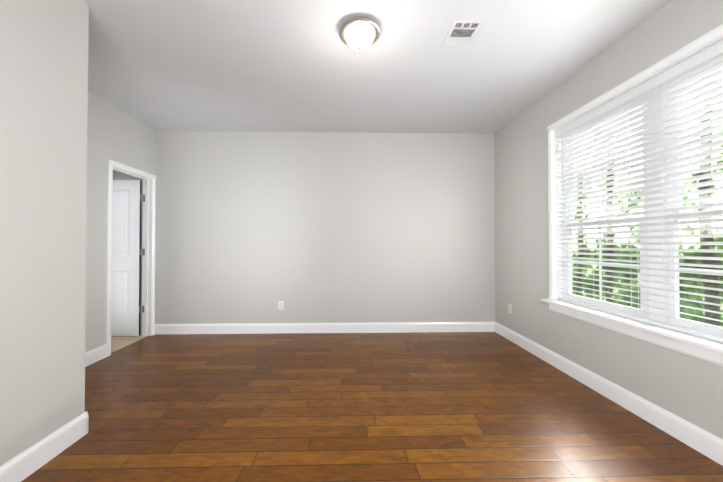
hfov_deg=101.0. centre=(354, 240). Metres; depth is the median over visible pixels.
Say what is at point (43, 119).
wall
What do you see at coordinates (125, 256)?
door leaf
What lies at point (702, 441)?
baseboard
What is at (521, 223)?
wall
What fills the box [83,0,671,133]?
ceiling
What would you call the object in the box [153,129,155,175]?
wall
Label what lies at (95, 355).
baseboard
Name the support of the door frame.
attached to the wall at (99, 136)
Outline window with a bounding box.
[541,24,722,366]
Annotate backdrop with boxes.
[572,69,722,326]
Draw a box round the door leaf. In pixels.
[111,180,144,335]
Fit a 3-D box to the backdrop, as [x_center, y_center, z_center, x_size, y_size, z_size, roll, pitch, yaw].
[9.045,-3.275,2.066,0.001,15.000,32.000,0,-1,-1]
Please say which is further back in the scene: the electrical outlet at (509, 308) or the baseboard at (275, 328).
the baseboard at (275, 328)
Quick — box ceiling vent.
[443,20,482,45]
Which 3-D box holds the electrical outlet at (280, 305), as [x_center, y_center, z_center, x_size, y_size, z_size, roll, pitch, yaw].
[-0.989,0.871,4.036,0.070,0.115,0.007,0,-1,-1]
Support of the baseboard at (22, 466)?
attached to the wall at (43, 119)
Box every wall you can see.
[0,0,88,465]
[85,90,152,352]
[113,131,494,333]
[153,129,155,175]
[494,0,722,438]
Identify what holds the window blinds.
attached to the window
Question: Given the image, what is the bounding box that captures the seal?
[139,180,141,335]
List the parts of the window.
window sash, glass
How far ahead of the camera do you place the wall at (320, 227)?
4.07 m
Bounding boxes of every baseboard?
[0,411,88,481]
[85,344,106,366]
[155,322,494,333]
[495,322,722,465]
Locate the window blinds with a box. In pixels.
[555,40,722,341]
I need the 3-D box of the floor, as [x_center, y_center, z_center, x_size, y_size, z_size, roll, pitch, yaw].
[-1.085,1.244,1.095,6.541,0.060,6.113,0,-1,-1]
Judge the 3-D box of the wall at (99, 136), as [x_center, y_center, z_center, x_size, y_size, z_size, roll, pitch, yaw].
[-2.706,-0.135,2.915,0.120,2.740,2.071,0,-1,-1]
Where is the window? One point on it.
(704, 350)
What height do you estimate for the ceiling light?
0.153 m
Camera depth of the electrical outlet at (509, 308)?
3.73 m
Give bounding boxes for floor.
[21,332,722,481]
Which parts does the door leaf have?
door hinges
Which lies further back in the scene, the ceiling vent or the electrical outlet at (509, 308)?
the electrical outlet at (509, 308)
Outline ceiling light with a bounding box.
[339,17,379,50]
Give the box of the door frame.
[106,159,155,356]
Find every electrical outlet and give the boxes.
[278,301,283,309]
[508,304,511,313]

